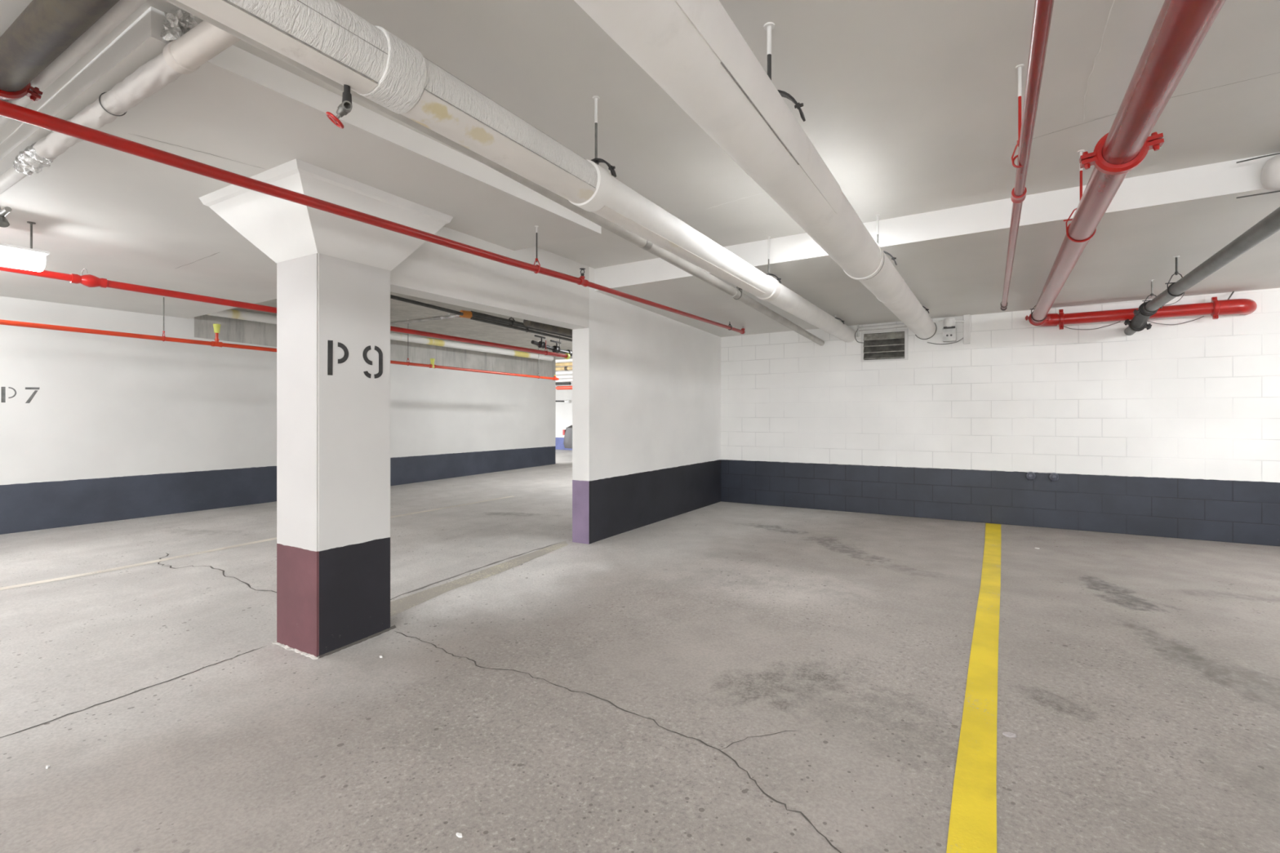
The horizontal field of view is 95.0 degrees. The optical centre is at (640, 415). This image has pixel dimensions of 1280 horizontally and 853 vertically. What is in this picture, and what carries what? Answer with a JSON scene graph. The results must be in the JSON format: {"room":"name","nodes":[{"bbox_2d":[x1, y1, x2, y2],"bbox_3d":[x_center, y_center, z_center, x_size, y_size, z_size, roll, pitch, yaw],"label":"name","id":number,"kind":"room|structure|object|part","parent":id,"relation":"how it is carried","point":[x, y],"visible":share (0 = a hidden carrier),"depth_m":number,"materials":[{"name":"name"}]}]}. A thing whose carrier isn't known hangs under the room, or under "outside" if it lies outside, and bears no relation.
{"room":"parking garage","nodes":[
{"label":"parking garage","id":0,"kind":"room"},
{"bbox_2d":[0,296,555,534],"bbox_3d":[-6.886,-0.125,7.318,0.392,3.100,17.950,0,0,31],"label":"wall","id":1,"kind":"structure","parent":0,"point":[95,428],"depth_m":7.95,"materials":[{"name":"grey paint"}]},
{"bbox_2d":[390,226,720,544],"bbox_3d":[-0.326,-0.110,6.089,0.200,2.830,5.450,0,0,31],"label":"wall partition","id":2,"kind":"structure","parent":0,"point":[646,384],"depth_m":6.01,"materials":[{"name":"paint"}]},
{"bbox_2d":[555,361,572,449],"bbox_3d":[2.901,-0.425,17.959,21.200,3.500,0.250,0,0,31],"label":"wall","id":3,"kind":"structure","parent":0,"point":[563,411],"depth_m":21.22,"materials":[{"name":"white paint"}]},
{"bbox_2d":[564,399,570,403],"bbox_3d":[-2.608,-0.515,21.012,0.250,0.140,0.140,0,0,31],"label":"wall light","id":4,"kind":"object","parent":3,"relation":"attached to","point":[566,401],"visible":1,"depth_m":20.95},
{"bbox_2d":[0,449,1279,852],"bbox_3d":[-2.232,1.296,8.067,22.500,0.143,24.000,0,0,31],"label":"floor","id":5,"kind":"structure","parent":0,"point":[721,677],"depth_m":2.88,"materials":[{"name":"concrete"}]},
{"bbox_2d":[0,495,513,590],"bbox_3d":[-3.518,1.300,6.796,0.120,0.088,5.707,0,0,33],"label":"parking line","id":6,"kind":"object","parent":5,"relation":"on","point":[275,538],"visible":0.84,"depth_m":5.41,"materials":[{"name":"beige paint"}]},
{"bbox_2d":[199,158,453,659],"bbox_3d":[-1.976,0.042,3.756,1.072,2.765,1.043,0,0,31],"label":"column","id":7,"kind":"structure","parent":5,"relation":"on","point":[333,271],"depth_m":3.43,"materials":[{"name":"paint"}]},
{"bbox_2d":[456,832,462,837],"bbox_3d":[-0.589,1.364,1.907,0.025,0.007,0.011,0,0,31],"label":"paper scrap","id":8,"kind":"object","parent":5,"relation":"on","point":[458,834],"visible":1,"depth_m":1.91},
{"bbox_2d":[390,541,568,617],"bbox_3d":[-1.252,1.284,4.856,0.270,0.110,2.085,0,0,31],"label":"joint","id":9,"kind":"object","parent":5,"relation":"on","point":[398,606],"visible":0.94,"depth_m":4.59,"materials":[{"name":"grey-beige joint sealant"},{"name":"concrete"}]},
{"bbox_2d":[562,425,572,448],"bbox_3d":[0.028,0.495,16.731,4.520,1.460,1.810,0,0,31],"label":"car","id":10,"kind":"object","parent":5,"relation":"on","point":[567,442],"visible":0.02,"depth_m":16.99,"materials":[{"name":"paint"}]},
{"bbox_2d":[946,523,1000,852],"bbox_3d":[2.022,1.293,3.423,0.156,0.143,7.572,0,0,32],"label":"parking line","id":11,"kind":"object","parent":5,"relation":"on","point":[972,828],"visible":1,"depth_m":2.45,"materials":[{"name":"yellow paint"}]},
{"bbox_2d":[1002,732,1016,737],"bbox_3d":[1.524,1.316,2.420,0.049,0.008,0.032,0,0,31],"label":"paper scrap","id":12,"kind":"object","parent":5,"relation":"on","point":[1010,735],"visible":1,"depth_m":2.42,"materials":[{"name":"white paper"}]},
{"bbox_2d":[0,0,1279,359],"bbox_3d":[-2.995,-1.748,8.056,21.200,1.255,23.200,0,0,31],"label":"ceiling","id":13,"kind":"structure","parent":0,"point":[910,106],"depth_m":3.17,"materials":[{"name":"paint"}]},
{"bbox_2d":[0,221,49,271],"bbox_3d":[-4.356,-1.174,3.815,0.250,0.328,0.680,0,0,31],"label":"ceiling light","id":14,"kind":"object","parent":13,"relation":"hanging from","point":[30,259],"visible":1,"depth_m":3.97,"materials":[{"name":"white plastic"}]},
{"bbox_2d":[0,247,45,271],"bbox_3d":[-4.356,-1.063,3.815,0.184,0.105,0.660,0,0,31],"label":"diffuser","id":15,"kind":"object","parent":14,"relation":"attached to","point":[10,257],"depth_m":3.97,"materials":[{"name":"white plastic"}]},
{"bbox_3d":[-4.213,-1.234,4.056,0.044,0.208,0.044,0,0,31],"label":"rod","id":16,"kind":"part","parent":14,"relation":"part of","materials":[{"name":"metal"}]},
{"bbox_2d":[0,0,119,102],"bbox_3d":[-2.312,-1.335,2.185,4.022,0.169,0.232,0,0,31],"label":"drain pipe","id":17,"kind":"object","parent":13,"relation":"attached to","point":[44,29],"visible":1,"depth_m":1.99,"materials":[{"name":"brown metal"}]},
{"bbox_2d":[0,0,146,128],"bbox_3d":[-2.338,-1.389,2.338,3.820,0.080,0.058,0,0,31],"label":"pipe","id":18,"kind":"object","parent":13,"relation":"attached to","point":[122,10],"visible":0.67,"depth_m":2.17,"materials":[{"name":"white metal"}]},
{"bbox_2d":[0,20,240,194],"bbox_3d":[-2.726,-1.274,2.741,4.300,0.112,0.105,0,0,31],"label":"insulated pipe","id":19,"kind":"object","parent":13,"relation":"attached to","point":[184,55],"visible":0.87,"depth_m":2.26,"materials":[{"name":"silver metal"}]},
{"bbox_2d":[0,206,12,227],"bbox_3d":[-3.545,-1.152,3.262,0.180,0.192,0.057,0,0,31],"label":"clamp","id":20,"kind":"object","parent":19,"relation":"attached to","point":[4,223],"visible":1,"depth_m":3.26,"materials":[{"name":"metal"}]},
{"bbox_2d":[160,8,197,42],"bbox_3d":[-1.626,-1.370,2.082,0.164,0.134,0.115,0,0,31],"label":"bundle","id":21,"kind":"object","parent":19,"relation":"on","point":[177,23],"visible":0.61,"depth_m":2.04,"materials":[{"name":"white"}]},
{"bbox_2d":[162,296,164,341],"bbox_3d":[-5.197,-1.074,6.394,0.028,0.528,0.061,0,0,-37],"label":"hanger","id":22,"kind":"object","parent":13,"relation":"hanging from","point":[163,331],"visible":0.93,"depth_m":6.39,"materials":[{"name":"metal"}]},
{"bbox_3d":[-5.197,-1.119,6.394,0.028,0.439,0.028,0,0,-14],"label":"rod","id":23,"kind":"part","parent":22,"relation":"part of","materials":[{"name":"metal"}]},
{"bbox_2d":[206,309,553,360],"bbox_3d":[-3.966,-1.395,10.961,0.124,0.164,7.201,0,0,31],"label":"insulated pipe","id":24,"kind":"object","parent":13,"relation":"attached to","point":[231,313],"visible":0.67,"depth_m":10.86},
{"bbox_2d":[406,319,409,365],"bbox_3d":[-3.597,-1.136,9.082,0.066,0.719,0.029,0,0,31],"label":"hanger","id":25,"kind":"object","parent":13,"relation":"hanging from","point":[407,319],"visible":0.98,"depth_m":9.08,"materials":[{"name":"metal"}]},
{"bbox_2d":[0,319,559,380],"bbox_3d":[-4.875,-0.903,6.935,0.076,0.333,12.351,0,0,31],"label":"pipe","id":26,"kind":"object","parent":25,"relation":"hanging from","point":[8,322],"depth_m":6.62,"materials":[{"name":"red metal"}]},
{"bbox_3d":[-4.936,-1.018,6.834,0.076,0.104,0.075,0,0,31],"label":"protective cap","id":27,"kind":"part","parent":26,"relation":"part of","materials":[{"name":"yellow plastic"}]},
{"bbox_3d":[-3.360,-0.851,9.480,0.076,0.150,0.075,0,0,31],"label":"protective cap","id":28,"kind":"part","parent":26,"relation":"part of","materials":[{"name":"yellow plastic"}]},
{"bbox_3d":[-3.597,-1.180,9.082,0.028,0.630,0.028,0,0,-14],"label":"rod","id":29,"kind":"part","parent":25,"relation":"part of","materials":[{"name":"metal"}]},
{"bbox_2d":[390,294,463,315],"bbox_3d":[-2.647,-1.311,6.685,0.042,0.103,1.602,0,0,31],"label":"pipe","id":30,"kind":"object","parent":13,"relation":"attached to","point":[394,297],"visible":0.6,"depth_m":6.88,"materials":[{"name":"metal"}]},
{"bbox_2d":[390,310,472,325],"bbox_3d":[-3.767,-1.295,8.403,3.719,0.094,0.163,0,0,31],"label":"pipe","id":31,"kind":"object","parent":13,"relation":"attached to","point":[467,314],"visible":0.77,"depth_m":7.79,"materials":[{"name":"metal"}]},
{"bbox_2d":[533,226,540,273],"bbox_3d":[-0.728,-1.167,4.123,0.066,0.332,0.026,0,0,31],"label":"hanger","id":32,"kind":"object","parent":13,"relation":"hanging from","point":[536,227],"visible":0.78,"depth_m":4.12,"materials":[{"name":"metal"}]},
{"bbox_2d":[0,99,745,333],"bbox_3d":[-0.942,-1.050,3.764,0.056,0.206,8.926,0,0,31],"label":"pipe","id":33,"kind":"object","parent":32,"relation":"hanging from","point":[7,109],"visible":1,"depth_m":2.56,"materials":[{"name":"red metal"}]},
{"bbox_3d":[-0.728,-1.207,4.123,0.026,0.252,0.026,0,0,31],"label":"rod","id":34,"kind":"part","parent":32,"relation":"part of","materials":[{"name":"metal"}]},
{"bbox_2d":[523,319,572,336],"bbox_3d":[-0.069,-1.211,8.671,0.104,0.573,4.752,0,0,31],"label":"drain pipe","id":35,"kind":"object","parent":13,"relation":"hanging from","point":[555,329],"visible":0.3,"depth_m":6.90,"materials":[{"name":"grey metal"}]},
{"bbox_2d":[531,334,572,355],"bbox_3d":[-1.301,-1.272,10.158,0.134,0.451,1.857,0,0,27],"label":"cluster","id":36,"kind":"object","parent":13,"relation":"attached to","point":[554,348],"visible":0.84,"depth_m":9.80,"materials":[{"name":"black metal"}]},
{"bbox_2d":[591,95,616,177],"bbox_3d":[-0.201,-1.261,2.668,0.204,0.378,0.031,0,0,31],"label":"hanger","id":37,"kind":"object","parent":13,"relation":"hanging from","point":[596,98],"visible":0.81,"depth_m":2.66,"materials":[{"name":"metal"}]},
{"bbox_3d":[-0.201,-1.296,2.668,0.031,0.308,0.031,0,0,31],"label":"rod","id":38,"kind":"part","parent":37,"relation":"part of","materials":[{"name":"metal"}]},
{"bbox_2d":[733,286,742,299],"bbox_3d":[0.848,-1.125,5.128,0.116,0.216,0.031,0,0,31],"label":"hanger","id":39,"kind":"object","parent":13,"relation":"hanging from","point":[737,287],"visible":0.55,"depth_m":5.11,"materials":[{"name":"metal"}]},
{"bbox_2d":[766,236,781,283],"bbox_3d":[1.042,-1.257,4.756,0.204,0.385,0.031,0,0,31],"label":"hanger","id":40,"kind":"object","parent":13,"relation":"hanging from","point":[779,279],"visible":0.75,"depth_m":4.75,"materials":[{"name":"metal"}]},
{"bbox_2d":[176,0,856,342],"bbox_3d":[0.213,-1.025,3.364,0.198,0.198,9.620,0,0,31],"label":"insulated pipe","id":41,"kind":"object","parent":40,"relation":"hanging from","point":[326,37],"visible":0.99,"depth_m":1.91,"materials":[{"name":"fabric"}]},
{"bbox_2d":[325,84,352,128],"bbox_3d":[-0.843,-0.880,1.650,0.076,0.132,0.054,0,0,-5],"label":"valve","id":42,"kind":"object","parent":41,"relation":"attached to","point":[344,108],"visible":1,"depth_m":1.65,"materials":[{"name":"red metal"}]},
{"bbox_3d":[1.042,-1.288,4.756,0.031,0.323,0.031,0,0,31],"label":"rod","id":43,"kind":"part","parent":40,"relation":"part of","materials":[{"name":"metal"}]},
{"bbox_2d":[764,22,805,121],"bbox_3d":[0.482,-1.267,2.192,0.263,0.383,0.042,0,0,31],"label":"hanger","id":44,"kind":"object","parent":13,"relation":"hanging from","point":[768,26],"visible":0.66,"depth_m":2.18,"materials":[{"name":"metal"}]},
{"bbox_3d":[0.482,-1.321,2.192,0.040,0.276,0.040,0,0,16],"label":"rod","id":45,"kind":"part","parent":44,"relation":"part of","materials":[{"name":"metal"}]},
{"bbox_2d":[875,213,897,265],"bbox_3d":[1.720,-1.269,4.248,0.257,0.381,0.034,0,0,31],"label":"hanger","id":46,"kind":"object","parent":13,"relation":"hanging from","point":[876,215],"visible":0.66,"depth_m":4.24,"materials":[{"name":"metal"}]},
{"bbox_3d":[1.720,-1.315,4.248,0.031,0.289,0.031,0,0,31],"label":"rod","id":47,"kind":"part","parent":46,"relation":"part of","materials":[{"name":"metal"}]},
{"bbox_2d":[1011,63,1024,168],"bbox_3d":[1.594,-1.255,2.461,0.031,0.426,0.055,0,0,-32],"label":"hanger","id":48,"kind":"object","parent":13,"relation":"hanging from","point":[1019,67],"visible":0.64,"depth_m":2.46,"materials":[{"name":"red paint"}]},
{"bbox_3d":[1.594,-1.300,2.461,0.031,0.336,0.031,0,0,31],"label":"rod","id":49,"kind":"part","parent":48,"relation":"part of","materials":[{"name":"red paint"}]},
{"bbox_2d":[1000,0,1053,311],"bbox_3d":[1.384,-1.069,2.086,0.062,0.064,8.620,0,0,31],"label":"pipe","id":50,"kind":"object","parent":48,"relation":"hanging from","point":[1042,12],"visible":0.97,"depth_m":2.04,"materials":[{"name":"red metal"}]},
{"bbox_2d":[1029,299,1047,321],"bbox_3d":[4.080,-1.077,5.997,0.160,0.226,0.031,0,0,31],"label":"hanger","id":51,"kind":"object","parent":13,"relation":"hanging from","point":[1037,300],"visible":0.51,"depth_m":6.02,"materials":[{"name":"metal"}]},
{"bbox_2d":[1063,149,1096,242],"bbox_3d":[2.448,-1.218,3.256,0.160,0.508,0.034,0,0,31],"label":"hanger","id":52,"kind":"object","parent":13,"relation":"hanging from","point":[1080,152],"visible":0.64,"depth_m":3.25,"materials":[{"name":"red paint"}]},
{"bbox_3d":[2.448,-1.309,3.256,0.034,0.325,0.034,0,0,31],"label":"rod","id":53,"kind":"part","parent":52,"relation":"part of","materials":[{"name":"red paint"}]},
{"bbox_2d":[1025,0,1257,329],"bbox_3d":[2.604,-1.033,1.941,1.865,0.225,9.620,0,0,31],"label":"pipe","id":54,"kind":"object","parent":52,"relation":"hanging from","point":[1180,27],"visible":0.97,"depth_m":2.20,"materials":[{"name":"red metal"}]},
{"bbox_2d":[1063,321,1119,329],"bbox_3d":[4.748,-0.944,6.187,0.503,0.069,0.018,0,0,31],"label":"cable","id":55,"kind":"object","parent":54,"relation":"hanging from","point":[1118,322],"visible":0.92,"depth_m":6.18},
{"bbox_2d":[1147,315,1204,324],"bbox_3d":[5.326,-0.943,5.847,0.443,0.072,0.015,0,0,29],"label":"cable","id":56,"kind":"object","parent":54,"relation":"hanging from","point":[1202,316],"visible":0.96,"depth_m":5.84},
{"bbox_2d":[1142,279,1159,312],"bbox_3d":[4.572,-1.070,5.238,0.134,0.290,0.031,0,0,31],"label":"hanger","id":57,"kind":"object","parent":13,"relation":"hanging from","point":[1152,280],"visible":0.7,"depth_m":5.24,"materials":[{"name":"metal"}]},
{"bbox_3d":[4.572,-1.141,5.238,0.031,0.149,0.031,0,0,31],"label":"rod","id":58,"kind":"part","parent":57,"relation":"part of","materials":[{"name":"metal"}]},
{"bbox_2d":[1164,255,1185,296],"bbox_3d":[4.163,-1.082,4.551,0.134,0.310,0.036,0,0,31],"label":"hanger","id":59,"kind":"object","parent":13,"relation":"hanging from","point":[1176,273],"visible":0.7,"depth_m":4.55,"materials":[{"name":"metal"}]},
{"bbox_3d":[4.163,-1.165,4.551,0.036,0.144,0.036,0,0,31],"label":"rod","id":60,"kind":"part","parent":59,"relation":"part of","materials":[{"name":"metal"}]},
{"bbox_2d":[1124,206,1279,335],"bbox_3d":[2.606,-0.937,1.941,0.214,0.228,9.622,0,0,31],"label":"drain pipe","id":61,"kind":"object","parent":59,"relation":"hanging from","point":[1269,224],"visible":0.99,"depth_m":3.76,"materials":[{"name":"black metal"}]},
{"bbox_2d":[1236,152,1279,198],"bbox_3d":[3.797,-1.336,3.046,1.001,0.214,0.194,0,0,31],"label":"pipe sleeve","id":62,"kind":"object","parent":13,"relation":"attached to","point":[1270,172],"visible":1,"depth_m":3.21,"materials":[{"name":"white paint"}]},
{"bbox_3d":[-1.624,-1.347,8.404,0.061,0.296,0.031,0,0,31],"label":"hanger","id":63,"kind":"object","parent":13,"relation":"hanging from","visible":0},
{"bbox_2d":[470,316,572,342],"bbox_3d":[-0.767,-1.189,9.843,0.040,0.167,5.451,0,0,31],"label":"pipe","id":64,"kind":"object","parent":63,"relation":"hanging from","point":[472,317],"visible":0.53,"depth_m":8.23,"materials":[{"name":"metal"}]},
{"bbox_3d":[2.926,-1.129,6.218,0.253,0.103,0.034,0,0,31],"label":"hanger","id":65,"kind":"object","parent":13,"relation":"hanging from","visible":0},
{"bbox_2d":[573,0,936,339],"bbox_3d":[0.948,-1.017,2.928,0.293,0.272,9.621,0,0,31],"label":"insulated pipe","id":66,"kind":"object","parent":65,"relation":"hanging from","point":[694,51],"visible":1,"depth_m":1.80,"materials":[{"name":"metal"}]},
{"bbox_2d":[720,288,1279,546],"bbox_3d":[4.225,-0.120,6.696,7.400,2.810,0.250,0,0,31],"label":"wall","id":67,"kind":"structure","parent":0,"point":[1170,431],"depth_m":6.50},
{"bbox_2d":[164,0,824,346],"bbox_3d":[-0.089,-1.063,3.545,0.092,0.296,9.622,0,0,31],"label":"drain pipe","id":68,"kind":"object","parent":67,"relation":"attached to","point":[644,244],"visible":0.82,"depth_m":3.00,"materials":[{"name":"metal"}]},
{"bbox_2d":[857,323,907,331],"bbox_3d":[3.005,-1.098,7.236,0.591,0.062,0.052,0,0,31],"label":"conduit","id":69,"kind":"object","parent":67,"relation":"attached to","point":[897,325],"visible":0.79,"depth_m":7.23,"materials":[{"name":"white paint"}]},
{"bbox_2d":[861,328,907,361],"bbox_3d":[3.009,-0.870,7.242,0.541,0.380,0.056,0,0,31],"label":"air vent","id":70,"kind":"object","parent":67,"relation":"in","point":[884,344],"visible":1,"depth_m":7.24,"materials":[{"name":"grey metal"}]},
{"bbox_3d":[3.007,-0.746,7.239,0.471,0.084,0.050,0,0,31],"label":"louvre blade","id":71,"kind":"part","parent":70,"relation":"part of","materials":[{"name":"grey metal"}]},
{"bbox_3d":[3.007,-0.825,7.239,0.471,0.084,0.050,0,0,31],"label":"louvre blade","id":72,"kind":"part","parent":70,"relation":"part of","materials":[{"name":"grey metal"}]},
{"bbox_3d":[3.007,-0.904,7.239,0.471,0.084,0.050,0,0,31],"label":"louvre blade","id":73,"kind":"part","parent":70,"relation":"part of","materials":[{"name":"grey metal"}]},
{"bbox_3d":[3.007,-0.983,7.239,0.471,0.084,0.050,0,0,31],"label":"louvre blade","id":74,"kind":"part","parent":70,"relation":"part of","materials":[{"name":"grey metal"}]},
{"bbox_2d":[937,317,964,342],"bbox_3d":[3.631,-1.008,6.840,0.274,0.275,0.124,0,0,31],"label":"junction box","id":75,"kind":"object","parent":67,"relation":"attached to","point":[949,330],"visible":1,"depth_m":6.81,"materials":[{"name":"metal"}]},
{"bbox_2d":[927,337,963,344],"bbox_3d":[3.587,-0.879,6.883,0.393,0.077,0.014,0,0,29],"label":"cable","id":76,"kind":"object","parent":75,"relation":"hanging from","point":[962,338],"visible":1,"depth_m":6.89,"materials":[{"name":"grey plastic"}]},
{"bbox_2d":[963,314,969,344],"bbox_3d":[3.780,-1.005,6.789,0.070,0.340,0.044,0,0,31],"label":"conduit","id":77,"kind":"object","parent":67,"relation":"attached to","point":[966,317],"visible":1,"depth_m":6.77,"materials":[{"name":"white paint"}]},
{"bbox_2d":[1026,471,1035,480],"bbox_3d":[4.310,0.668,6.471,0.092,0.103,0.049,0,0,31],"label":"plug","id":78,"kind":"object","parent":67,"relation":"attached to","point":[1030,475],"visible":1,"depth_m":6.45,"materials":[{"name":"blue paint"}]},
{"bbox_2d":[1048,472,1059,481],"bbox_3d":[4.491,0.668,6.364,0.092,0.103,0.049,0,0,31],"label":"plug","id":79,"kind":"object","parent":67,"relation":"attached to","point":[1054,477],"visible":1,"depth_m":6.35,"materials":[{"name":"blue paint"}]},
{"bbox_3d":[-7.564,-0.425,21.250,0.250,3.500,5.300,0,0,31],"label":"wall","id":80,"kind":"structure","parent":0,"visible":0},
{"bbox_2d":[555,382,571,385],"bbox_3d":[-4.856,-0.995,19.289,6.390,0.128,0.090,0,0,31],"label":"drain pipe","id":81,"kind":"object","parent":80,"relation":"attached to","point":[556,383],"visible":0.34,"depth_m":17.75,"materials":[{"name":"metal"}]},
{"bbox_2d":[555,366,572,370],"bbox_3d":[-3.054,-1.406,17.867,10.940,0.146,0.118,0,0,31],"label":"pipe","id":82,"kind":"object","parent":80,"relation":"attached to","point":[563,368],"visible":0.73,"depth_m":17.35,"materials":[{"name":"brown metal"}]},
{"bbox_2d":[555,378,572,382],"bbox_3d":[-3.054,-1.056,17.867,10.940,0.122,0.080,0,0,31],"label":"pipe","id":83,"kind":"object","parent":80,"relation":"attached to","point":[561,380],"visible":0.02,"depth_m":17.36,"materials":[{"name":"white paint"}]},
{"bbox_2d":[555,362,572,366],"bbox_3d":[-3.054,-1.531,17.867,10.940,0.146,0.104,0,0,31],"label":"pipe","id":84,"kind":"object","parent":80,"relation":"attached to","point":[561,364],"visible":0.02,"depth_m":17.36,"materials":[{"name":"beige metal"}]},
{"bbox_2d":[555,370,572,374],"bbox_3d":[-3.054,-1.281,17.867,10.940,0.130,0.088,0,0,31],"label":"pipe","id":85,"kind":"object","parent":80,"relation":"attached to","point":[556,372],"visible":0.02,"depth_m":17.38,"materials":[{"name":"white paint"}]},
{"bbox_2d":[555,358,572,362],"bbox_3d":[-3.054,-1.646,17.867,10.940,0.132,0.090,0,0,31],"label":"pipe","id":86,"kind":"object","parent":80,"relation":"attached to","point":[569,359],"visible":0.02,"depth_m":17.37,"materials":[{"name":"white paint"}]},
{"bbox_2d":[555,375,572,378],"bbox_3d":[-3.054,-1.161,17.867,10.940,0.122,0.080,0,0,31],"label":"pipe","id":87,"kind":"object","parent":80,"relation":"attached to","point":[557,376],"visible":0.02,"depth_m":17.35,"materials":[{"name":"white paint"}]},
{"bbox_3d":[6.233,-0.425,2.591,0.250,3.700,23.250,0,0,31],"label":"wall","id":88,"kind":"structure","parent":0,"visible":0},
{"bbox_2d":[555,386,572,390],"bbox_3d":[3.906,-0.788,13.491,14.880,0.175,0.110,0,0,31],"label":"pipe","id":89,"kind":"object","parent":88,"relation":"attached to","point":[558,388],"visible":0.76,"depth_m":17.10,"materials":[{"name":"red metal"}]},
{"bbox_3d":[-1.527,-1.238,9.486,0.079,0.515,0.031,0,0,31],"label":"hanger","id":90,"kind":"object","parent":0,"visible":0},
{"bbox_2d":[0,266,570,359],"bbox_3d":[-3.957,-1.066,5.405,0.125,0.208,10.660,0,0,31],"label":"pipe","id":91,"kind":"object","parent":90,"relation":"hanging from","point":[87,280],"visible":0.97,"depth_m":5.23,"materials":[{"name":"red metal"}]},
{"bbox_3d":[-1.788,-1.373,8.129,0.124,0.244,0.031,0,0,31],"label":"hanger","id":92,"kind":"object","parent":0,"visible":0},
{"bbox_2d":[471,311,572,338],"bbox_3d":[-0.767,-1.258,9.843,0.068,0.173,5.451,0,0,31],"label":"pipe","id":93,"kind":"object","parent":92,"relation":"hanging from","point":[476,314],"visible":0.37,"depth_m":8.00,"materials":[{"name":"metal"}]}
]}

